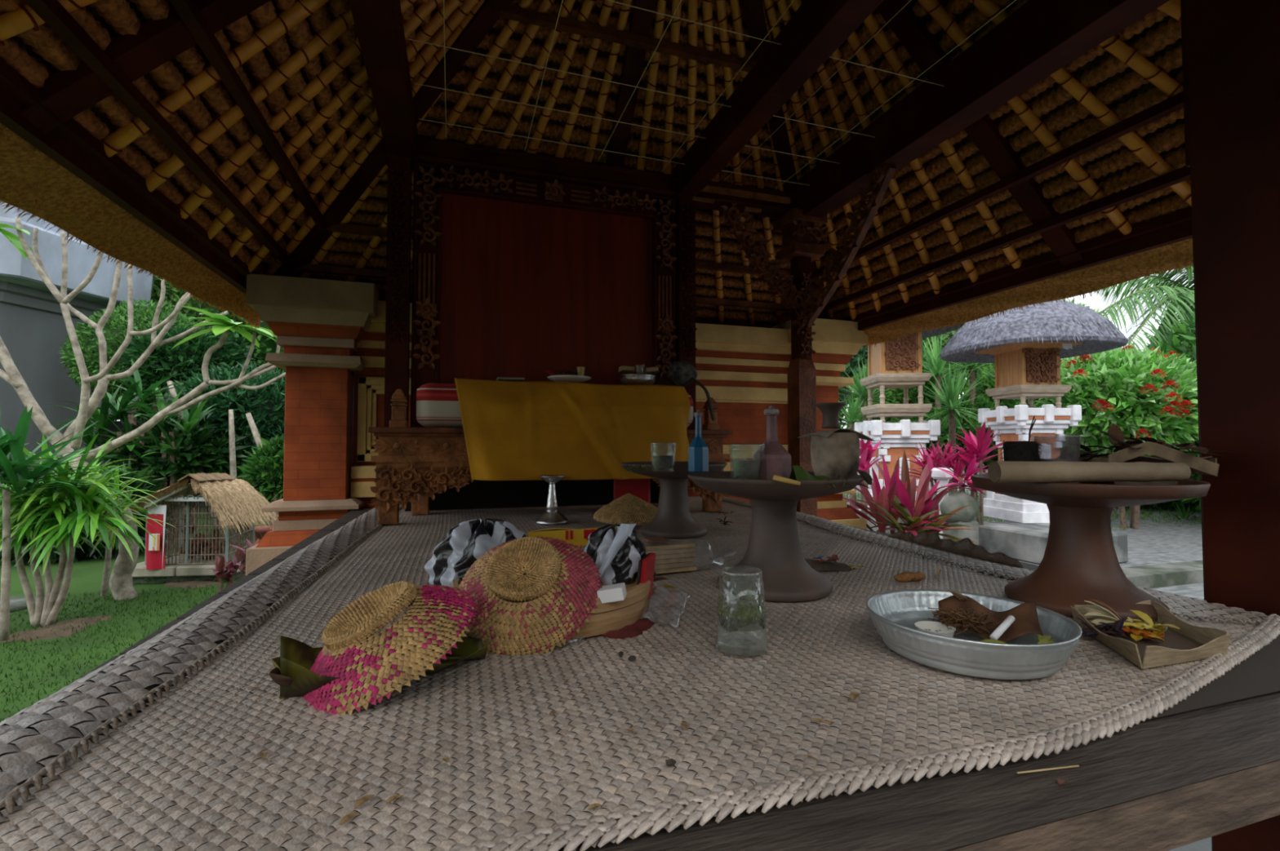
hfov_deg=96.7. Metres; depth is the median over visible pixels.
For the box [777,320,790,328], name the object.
timber offcut
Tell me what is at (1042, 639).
greens
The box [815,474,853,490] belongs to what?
dried herbs
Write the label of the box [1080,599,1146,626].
leaf
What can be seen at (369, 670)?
straw hat
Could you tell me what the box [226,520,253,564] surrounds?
grille
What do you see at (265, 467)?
dense shrub
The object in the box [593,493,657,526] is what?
straw hat
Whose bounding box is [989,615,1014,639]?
roll
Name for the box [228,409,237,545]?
bare trunk
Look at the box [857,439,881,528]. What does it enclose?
plant
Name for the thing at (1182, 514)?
plant
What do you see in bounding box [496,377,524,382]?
dish
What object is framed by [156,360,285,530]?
dense shrub
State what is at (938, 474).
stone lantern
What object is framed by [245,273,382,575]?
pillar
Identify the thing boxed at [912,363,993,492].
plant
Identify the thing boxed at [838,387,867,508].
plant
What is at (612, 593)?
box
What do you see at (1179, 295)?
coconut palm
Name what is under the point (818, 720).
scrap
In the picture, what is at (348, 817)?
scrap
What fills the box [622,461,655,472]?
scraps
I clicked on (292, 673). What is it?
banana leaf
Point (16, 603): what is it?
stepping stone
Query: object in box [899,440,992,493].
plant
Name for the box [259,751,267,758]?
scrap
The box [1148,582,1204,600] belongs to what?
paving
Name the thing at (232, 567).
plant
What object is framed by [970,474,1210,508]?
tray
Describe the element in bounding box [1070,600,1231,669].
tray
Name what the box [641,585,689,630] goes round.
plastic bag
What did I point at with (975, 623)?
coconut fibre
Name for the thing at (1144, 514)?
grass
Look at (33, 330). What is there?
building
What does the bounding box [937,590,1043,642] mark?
dead leaf
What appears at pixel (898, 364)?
shrine
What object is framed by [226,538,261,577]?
plant
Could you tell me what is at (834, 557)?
bright petals
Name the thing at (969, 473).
plant
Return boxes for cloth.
[423,519,656,597]
[454,377,690,480]
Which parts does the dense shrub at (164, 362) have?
stem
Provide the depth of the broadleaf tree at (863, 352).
11.56 m
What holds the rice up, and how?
in the dish at (894, 615)
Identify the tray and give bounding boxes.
[618,365,635,373]
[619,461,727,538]
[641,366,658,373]
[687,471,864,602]
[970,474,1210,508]
[1065,441,1219,476]
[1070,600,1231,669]
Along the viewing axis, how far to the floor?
1.48 m
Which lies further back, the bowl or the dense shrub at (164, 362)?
the dense shrub at (164, 362)
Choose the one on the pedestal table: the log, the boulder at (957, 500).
the log
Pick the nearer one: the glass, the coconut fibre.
the coconut fibre
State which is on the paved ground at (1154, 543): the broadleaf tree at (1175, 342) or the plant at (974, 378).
the plant at (974, 378)
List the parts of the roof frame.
beam moulding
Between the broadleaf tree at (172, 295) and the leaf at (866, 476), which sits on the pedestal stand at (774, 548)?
the leaf at (866, 476)
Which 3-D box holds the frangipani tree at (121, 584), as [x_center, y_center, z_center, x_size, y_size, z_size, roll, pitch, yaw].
[-3.555,-0.079,4.006,2.153,2.712,0.765,1,-2,-18]
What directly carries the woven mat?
on the platform
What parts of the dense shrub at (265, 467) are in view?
stem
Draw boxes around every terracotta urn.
[250,525,272,542]
[255,525,272,539]
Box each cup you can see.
[538,475,565,484]
[814,402,846,428]
[997,440,1044,462]
[1030,435,1083,483]
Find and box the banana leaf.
[268,635,488,698]
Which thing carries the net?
attached to the roof frame
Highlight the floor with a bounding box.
[1168,837,1212,850]
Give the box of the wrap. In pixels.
[804,558,852,571]
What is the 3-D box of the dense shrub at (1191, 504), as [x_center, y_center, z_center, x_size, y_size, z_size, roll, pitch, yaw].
[8.509,0.906,9.053,2.430,1.441,2.418,-1,-2,27]
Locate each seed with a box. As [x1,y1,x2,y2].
[618,651,635,661]
[665,759,675,766]
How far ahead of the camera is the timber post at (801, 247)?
2.59 m
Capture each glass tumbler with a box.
[650,442,676,471]
[715,569,767,653]
[729,444,765,479]
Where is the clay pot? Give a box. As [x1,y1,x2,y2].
[797,428,874,479]
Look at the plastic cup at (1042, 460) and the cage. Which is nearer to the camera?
the plastic cup at (1042, 460)
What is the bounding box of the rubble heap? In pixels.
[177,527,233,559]
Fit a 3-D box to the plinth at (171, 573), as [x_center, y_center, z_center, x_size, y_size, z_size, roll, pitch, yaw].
[-3.648,1.188,4.770,0.844,0.142,0.673,0,-2,-5]
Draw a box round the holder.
[997,416,1044,462]
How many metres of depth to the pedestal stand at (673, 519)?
1.65 m
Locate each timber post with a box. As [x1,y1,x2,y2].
[720,164,896,516]
[1180,0,1279,850]
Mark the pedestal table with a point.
(1079, 563)
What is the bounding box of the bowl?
[618,373,656,385]
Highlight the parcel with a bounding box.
[789,465,831,479]
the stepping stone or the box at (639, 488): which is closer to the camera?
the box at (639, 488)
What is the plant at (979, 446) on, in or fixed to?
on the paved ground at (1154, 543)
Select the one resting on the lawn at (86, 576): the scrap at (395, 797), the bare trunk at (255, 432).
the bare trunk at (255, 432)
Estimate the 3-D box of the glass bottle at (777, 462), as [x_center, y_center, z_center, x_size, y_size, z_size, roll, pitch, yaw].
[0.232,0.036,1.002,0.063,0.143,0.063,0,-2,5]
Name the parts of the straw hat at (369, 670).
crown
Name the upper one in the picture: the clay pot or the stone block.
the clay pot
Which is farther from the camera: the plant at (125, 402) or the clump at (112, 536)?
the plant at (125, 402)
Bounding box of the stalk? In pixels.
[1016,764,1079,774]
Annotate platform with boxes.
[67,508,1279,850]
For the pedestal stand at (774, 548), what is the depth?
1.01 m
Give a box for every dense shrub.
[0,457,179,567]
[59,297,202,426]
[87,411,253,543]
[116,321,254,525]
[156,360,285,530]
[235,435,284,525]
[849,355,947,422]
[877,392,1010,484]
[960,363,1027,408]
[982,399,1081,469]
[1128,497,1200,513]
[1142,304,1195,356]
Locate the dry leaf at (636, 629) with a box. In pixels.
[602,617,657,639]
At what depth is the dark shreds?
0.78 m
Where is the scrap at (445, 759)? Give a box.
[442,757,448,762]
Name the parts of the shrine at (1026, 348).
short post, short post, roof frame, short post, carved door, carved door, short post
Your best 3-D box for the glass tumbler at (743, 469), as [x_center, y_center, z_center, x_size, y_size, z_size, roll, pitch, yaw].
[0.185,0.069,0.980,0.062,0.076,0.062,1,-2,-18]
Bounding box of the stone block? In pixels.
[942,520,978,545]
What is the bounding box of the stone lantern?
[931,467,953,538]
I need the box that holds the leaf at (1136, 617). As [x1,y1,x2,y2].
[1133,614,1168,631]
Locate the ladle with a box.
[666,360,715,421]
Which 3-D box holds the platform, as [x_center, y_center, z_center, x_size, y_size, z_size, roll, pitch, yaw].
[0.297,0.719,1.688,2.800,0.772,2.458,1,-2,-18]
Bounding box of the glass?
[576,366,585,375]
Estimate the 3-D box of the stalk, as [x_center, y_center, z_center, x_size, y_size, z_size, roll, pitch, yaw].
[0.346,0.292,0.482,0.060,0.002,0.002,0,-2,-10]
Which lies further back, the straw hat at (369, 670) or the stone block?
the stone block
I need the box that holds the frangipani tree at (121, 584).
[0,217,285,600]
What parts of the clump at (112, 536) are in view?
stem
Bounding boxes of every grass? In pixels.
[842,487,1201,530]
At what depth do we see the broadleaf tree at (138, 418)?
12.07 m
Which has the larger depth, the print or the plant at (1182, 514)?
the plant at (1182, 514)
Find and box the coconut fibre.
[927,606,1000,635]
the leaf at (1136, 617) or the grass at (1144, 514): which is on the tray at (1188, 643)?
the leaf at (1136, 617)
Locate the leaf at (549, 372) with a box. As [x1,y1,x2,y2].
[543,369,563,375]
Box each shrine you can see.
[853,323,963,511]
[936,299,1133,524]
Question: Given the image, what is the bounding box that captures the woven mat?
[0,495,1279,850]
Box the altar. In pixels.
[368,155,733,524]
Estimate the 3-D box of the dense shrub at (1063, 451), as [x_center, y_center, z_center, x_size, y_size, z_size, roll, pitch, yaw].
[6.037,0.468,8.585,1.988,1.867,1.496,1,-2,-18]
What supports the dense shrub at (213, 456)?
on the lawn at (86, 576)
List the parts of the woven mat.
seam cord, yellow strip, seam cord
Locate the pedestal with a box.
[535,475,568,525]
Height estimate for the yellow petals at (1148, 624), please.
0.026 m
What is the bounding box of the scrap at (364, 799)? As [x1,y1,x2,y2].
[354,795,374,808]
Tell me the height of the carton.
0.074 m
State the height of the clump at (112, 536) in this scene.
1.098 m
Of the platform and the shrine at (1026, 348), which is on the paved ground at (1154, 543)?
the shrine at (1026, 348)
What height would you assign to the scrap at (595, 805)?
0.002 m
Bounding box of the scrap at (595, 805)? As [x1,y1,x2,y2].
[587,803,602,809]
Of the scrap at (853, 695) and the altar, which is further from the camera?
the altar
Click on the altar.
(513, 276)
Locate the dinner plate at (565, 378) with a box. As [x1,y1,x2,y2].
[546,374,591,382]
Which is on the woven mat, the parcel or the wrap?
the wrap
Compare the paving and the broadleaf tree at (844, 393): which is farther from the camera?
the broadleaf tree at (844, 393)
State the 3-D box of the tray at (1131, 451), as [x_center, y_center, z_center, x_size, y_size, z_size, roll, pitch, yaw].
[0.849,0.056,0.972,0.172,0.057,0.106,0,-2,2]
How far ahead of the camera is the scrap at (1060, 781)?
0.47 m
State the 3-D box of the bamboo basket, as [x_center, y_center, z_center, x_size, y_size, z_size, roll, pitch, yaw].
[-0.139,0.268,0.915,0.313,0.053,0.313,1,-2,-18]
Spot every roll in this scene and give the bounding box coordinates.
[773,475,800,485]
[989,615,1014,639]
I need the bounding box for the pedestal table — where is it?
[970,474,1210,622]
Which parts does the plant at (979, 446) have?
stem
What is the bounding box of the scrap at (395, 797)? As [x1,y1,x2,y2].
[385,795,403,803]
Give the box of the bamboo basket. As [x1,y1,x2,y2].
[452,573,650,639]
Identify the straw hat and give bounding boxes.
[302,581,477,716]
[458,536,602,658]
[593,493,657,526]
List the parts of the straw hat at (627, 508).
crown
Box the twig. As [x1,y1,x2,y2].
[716,515,732,526]
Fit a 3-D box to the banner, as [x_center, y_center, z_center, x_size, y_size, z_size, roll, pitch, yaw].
[-3.767,0.872,4.433,0.155,0.500,0.036,0,-2,1]
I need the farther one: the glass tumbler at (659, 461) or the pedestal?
the pedestal
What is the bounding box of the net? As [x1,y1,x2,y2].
[408,0,1016,190]
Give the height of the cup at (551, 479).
0.027 m
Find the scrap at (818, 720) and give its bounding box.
[811,718,827,723]
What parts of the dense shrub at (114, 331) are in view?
stem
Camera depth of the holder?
0.97 m
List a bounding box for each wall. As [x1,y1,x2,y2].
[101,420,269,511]
[350,301,791,509]
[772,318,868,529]
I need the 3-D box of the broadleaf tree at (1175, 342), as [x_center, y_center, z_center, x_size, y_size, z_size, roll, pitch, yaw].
[7.955,-0.138,6.792,3.507,3.035,3.446,1,-2,-18]
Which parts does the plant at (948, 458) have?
stem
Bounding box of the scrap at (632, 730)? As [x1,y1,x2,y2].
[626,728,636,733]
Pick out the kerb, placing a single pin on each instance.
(1161, 575)
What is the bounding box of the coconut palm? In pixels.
[1093,266,1195,356]
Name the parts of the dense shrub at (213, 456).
stem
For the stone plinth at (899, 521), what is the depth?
6.00 m
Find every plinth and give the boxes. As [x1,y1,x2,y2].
[132,552,245,585]
[855,508,905,534]
[978,521,1128,564]
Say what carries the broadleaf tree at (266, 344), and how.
on the lawn at (86, 576)
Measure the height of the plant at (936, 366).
2.742 m
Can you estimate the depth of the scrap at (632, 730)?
0.53 m
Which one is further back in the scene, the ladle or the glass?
the ladle
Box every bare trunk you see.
[166,381,225,542]
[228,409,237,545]
[245,413,283,497]
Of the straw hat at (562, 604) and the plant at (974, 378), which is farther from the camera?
the plant at (974, 378)
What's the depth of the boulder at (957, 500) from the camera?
4.82 m
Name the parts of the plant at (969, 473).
stem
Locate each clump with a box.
[0,433,167,626]
[40,437,177,596]
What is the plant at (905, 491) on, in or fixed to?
on the paving
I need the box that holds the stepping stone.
[0,596,44,613]
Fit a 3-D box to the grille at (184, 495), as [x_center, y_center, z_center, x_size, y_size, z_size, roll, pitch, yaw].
[-3.736,0.868,5.034,0.607,0.510,0.010,0,-2,-5]
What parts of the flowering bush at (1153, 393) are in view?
stem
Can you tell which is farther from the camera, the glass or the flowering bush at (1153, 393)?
the flowering bush at (1153, 393)
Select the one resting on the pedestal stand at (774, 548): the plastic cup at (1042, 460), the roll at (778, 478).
the roll at (778, 478)
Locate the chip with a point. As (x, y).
(938, 572)
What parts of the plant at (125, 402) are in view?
stem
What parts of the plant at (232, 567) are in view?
stem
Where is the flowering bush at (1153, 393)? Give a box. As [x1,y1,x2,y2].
[1032,342,1199,529]
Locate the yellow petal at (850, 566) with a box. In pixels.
[848,564,863,569]
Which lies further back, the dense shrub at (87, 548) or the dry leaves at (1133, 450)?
the dense shrub at (87, 548)
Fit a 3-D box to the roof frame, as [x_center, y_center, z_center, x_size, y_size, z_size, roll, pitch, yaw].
[0.293,-1.090,1.262,1.860,0.180,2.560,1,-2,-18]
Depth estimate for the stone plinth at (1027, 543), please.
4.90 m
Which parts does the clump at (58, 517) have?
stem, stem, stem, stem, stem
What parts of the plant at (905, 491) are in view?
stem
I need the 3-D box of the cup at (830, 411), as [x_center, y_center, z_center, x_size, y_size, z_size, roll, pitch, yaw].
[0.383,-0.019,1.143,0.060,0.050,0.060,1,-2,-18]
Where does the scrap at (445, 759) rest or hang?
on the woven mat
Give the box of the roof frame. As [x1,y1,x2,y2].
[348,0,1169,218]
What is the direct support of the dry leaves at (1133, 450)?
on the pedestal table
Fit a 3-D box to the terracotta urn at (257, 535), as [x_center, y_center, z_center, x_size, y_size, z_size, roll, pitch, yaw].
[-3.733,1.141,5.598,0.221,0.280,0.221,1,-2,-18]
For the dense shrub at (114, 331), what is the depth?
7.60 m
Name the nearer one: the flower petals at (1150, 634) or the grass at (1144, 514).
the flower petals at (1150, 634)
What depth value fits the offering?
2.16 m
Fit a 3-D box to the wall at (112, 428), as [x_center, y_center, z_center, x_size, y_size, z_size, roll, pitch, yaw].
[-7.914,0.661,9.632,6.838,1.500,0.200,0,-2,15]
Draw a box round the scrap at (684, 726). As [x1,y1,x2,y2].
[680,723,687,729]
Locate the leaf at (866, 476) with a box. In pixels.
[832,469,872,488]
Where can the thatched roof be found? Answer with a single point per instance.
(201, 147)
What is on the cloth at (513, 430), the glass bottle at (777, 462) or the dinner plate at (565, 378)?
the dinner plate at (565, 378)
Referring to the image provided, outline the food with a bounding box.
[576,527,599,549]
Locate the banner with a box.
[146,505,166,569]
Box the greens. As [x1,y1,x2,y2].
[980,633,1075,658]
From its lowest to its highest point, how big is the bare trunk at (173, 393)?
1.799 m
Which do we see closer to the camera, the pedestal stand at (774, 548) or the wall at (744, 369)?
the pedestal stand at (774, 548)
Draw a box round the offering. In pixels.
[554,368,591,378]
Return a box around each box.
[594,582,626,604]
[613,479,650,509]
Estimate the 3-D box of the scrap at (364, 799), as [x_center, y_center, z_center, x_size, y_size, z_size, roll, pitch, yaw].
[-0.204,0.279,0.423,0.008,0.002,0.018,-1,-2,21]
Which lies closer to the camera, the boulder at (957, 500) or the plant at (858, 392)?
the boulder at (957, 500)
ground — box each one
[842,474,1202,568]
[857,464,987,475]
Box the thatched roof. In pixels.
[0,0,1193,347]
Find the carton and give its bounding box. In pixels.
[635,552,655,600]
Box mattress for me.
[416,382,693,427]
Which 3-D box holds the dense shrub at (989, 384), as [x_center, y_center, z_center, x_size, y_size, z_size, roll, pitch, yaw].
[6.179,0.109,9.385,1.773,2.633,1.482,1,-2,-18]
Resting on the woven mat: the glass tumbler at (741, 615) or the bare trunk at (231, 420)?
the glass tumbler at (741, 615)
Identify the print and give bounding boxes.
[565,528,595,540]
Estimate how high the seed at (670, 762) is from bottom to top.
0.006 m
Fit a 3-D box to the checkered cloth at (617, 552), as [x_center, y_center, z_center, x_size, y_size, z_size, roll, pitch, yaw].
[-0.166,0.222,0.946,0.381,0.134,0.141,0,-2,11]
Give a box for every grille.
[155,502,182,558]
[158,500,226,564]
[182,494,248,552]
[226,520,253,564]
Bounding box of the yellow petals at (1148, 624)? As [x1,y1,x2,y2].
[1123,609,1179,635]
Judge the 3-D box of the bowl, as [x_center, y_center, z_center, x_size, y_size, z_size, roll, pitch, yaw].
[-0.009,-0.178,2.249,0.150,0.036,0.150,1,-2,-18]
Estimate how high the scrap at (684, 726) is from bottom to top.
0.002 m
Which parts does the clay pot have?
pot, lid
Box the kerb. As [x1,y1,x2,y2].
[1121,560,1203,588]
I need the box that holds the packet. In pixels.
[526,527,615,546]
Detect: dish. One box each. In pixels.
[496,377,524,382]
[866,589,1082,679]
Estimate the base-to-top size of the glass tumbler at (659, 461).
0.078 m
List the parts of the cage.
upright rod, upright rod, upright rod, upright rod, upright rod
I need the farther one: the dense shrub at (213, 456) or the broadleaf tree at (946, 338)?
the broadleaf tree at (946, 338)
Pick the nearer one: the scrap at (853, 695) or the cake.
the scrap at (853, 695)
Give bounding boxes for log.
[987,461,1191,483]
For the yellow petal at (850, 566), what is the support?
on the woven mat
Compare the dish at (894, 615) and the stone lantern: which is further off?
the stone lantern
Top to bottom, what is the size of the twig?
0.035 m
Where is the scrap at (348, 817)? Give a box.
[338,812,358,825]
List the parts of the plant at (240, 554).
stem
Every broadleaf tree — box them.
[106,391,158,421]
[121,273,223,329]
[200,302,285,373]
[838,371,856,429]
[840,345,867,387]
[921,323,994,491]
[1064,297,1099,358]
[1155,311,1200,511]
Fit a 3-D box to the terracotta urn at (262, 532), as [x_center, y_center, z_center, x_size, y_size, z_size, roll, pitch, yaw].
[-3.599,1.141,5.593,0.312,0.280,0.312,1,-2,-18]
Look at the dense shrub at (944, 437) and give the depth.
8.31 m
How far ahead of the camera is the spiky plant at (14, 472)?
3.09 m
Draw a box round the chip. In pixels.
[935,568,941,576]
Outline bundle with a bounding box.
[641,536,720,573]
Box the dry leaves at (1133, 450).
[1053,423,1232,484]
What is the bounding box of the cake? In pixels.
[893,571,925,582]
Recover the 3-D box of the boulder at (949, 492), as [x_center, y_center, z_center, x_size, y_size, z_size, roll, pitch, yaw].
[2.813,0.746,5.301,0.328,0.295,0.226,1,-2,-18]
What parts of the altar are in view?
leg, panel post, leg, panel frame, panel, panel post, leg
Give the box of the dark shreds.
[1075,617,1132,638]
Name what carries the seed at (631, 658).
on the woven mat
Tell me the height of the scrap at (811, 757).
0.002 m
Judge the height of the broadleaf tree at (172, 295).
4.759 m
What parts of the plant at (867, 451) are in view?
stem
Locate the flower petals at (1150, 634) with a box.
[1115,626,1167,643]
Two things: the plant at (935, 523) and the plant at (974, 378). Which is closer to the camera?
the plant at (935, 523)
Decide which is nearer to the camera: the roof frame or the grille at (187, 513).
the roof frame
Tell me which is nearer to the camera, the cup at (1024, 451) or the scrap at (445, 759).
the scrap at (445, 759)
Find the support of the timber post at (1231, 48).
on the floor
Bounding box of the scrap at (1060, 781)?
[1057,778,1068,785]
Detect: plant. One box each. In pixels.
[0,404,115,641]
[29,358,218,549]
[208,554,245,592]
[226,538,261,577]
[838,356,911,474]
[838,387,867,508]
[842,450,960,534]
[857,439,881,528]
[866,490,978,543]
[897,334,981,482]
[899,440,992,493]
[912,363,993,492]
[932,457,1001,497]
[936,335,995,502]
[947,421,1003,525]
[1160,499,1201,519]
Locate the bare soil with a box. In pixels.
[0,580,217,642]
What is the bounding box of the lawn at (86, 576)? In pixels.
[0,510,268,722]
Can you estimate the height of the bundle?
0.082 m
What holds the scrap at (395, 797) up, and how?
on the woven mat
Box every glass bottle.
[688,409,708,472]
[752,405,791,479]
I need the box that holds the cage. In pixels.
[129,473,277,564]
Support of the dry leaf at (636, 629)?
on the woven mat
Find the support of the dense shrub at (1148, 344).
on the ground at (986, 471)
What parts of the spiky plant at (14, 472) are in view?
stem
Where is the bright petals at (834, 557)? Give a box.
[813,554,839,563]
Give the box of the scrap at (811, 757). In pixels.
[804,755,820,762]
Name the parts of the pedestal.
stem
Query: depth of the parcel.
0.95 m
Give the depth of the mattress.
1.99 m
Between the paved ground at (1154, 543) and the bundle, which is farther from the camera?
the paved ground at (1154, 543)
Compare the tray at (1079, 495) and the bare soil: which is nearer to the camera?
the tray at (1079, 495)
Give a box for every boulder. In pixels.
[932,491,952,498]
[939,491,979,523]
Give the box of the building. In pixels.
[0,201,153,469]
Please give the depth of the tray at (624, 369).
2.22 m
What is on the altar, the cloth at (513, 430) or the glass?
the cloth at (513, 430)
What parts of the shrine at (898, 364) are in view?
short post, short post, short post, carved door, short post, carved door, short post, short post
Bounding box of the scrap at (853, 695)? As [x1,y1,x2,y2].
[849,692,859,699]
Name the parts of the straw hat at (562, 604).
crown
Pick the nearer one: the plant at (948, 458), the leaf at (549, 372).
the leaf at (549, 372)
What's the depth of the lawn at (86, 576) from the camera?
3.42 m
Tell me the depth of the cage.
4.54 m
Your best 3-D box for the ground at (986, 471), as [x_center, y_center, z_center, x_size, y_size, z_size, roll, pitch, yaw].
[-4.233,1.568,13.301,60.000,0.045,52.000,1,-2,-18]
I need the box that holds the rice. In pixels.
[914,620,955,637]

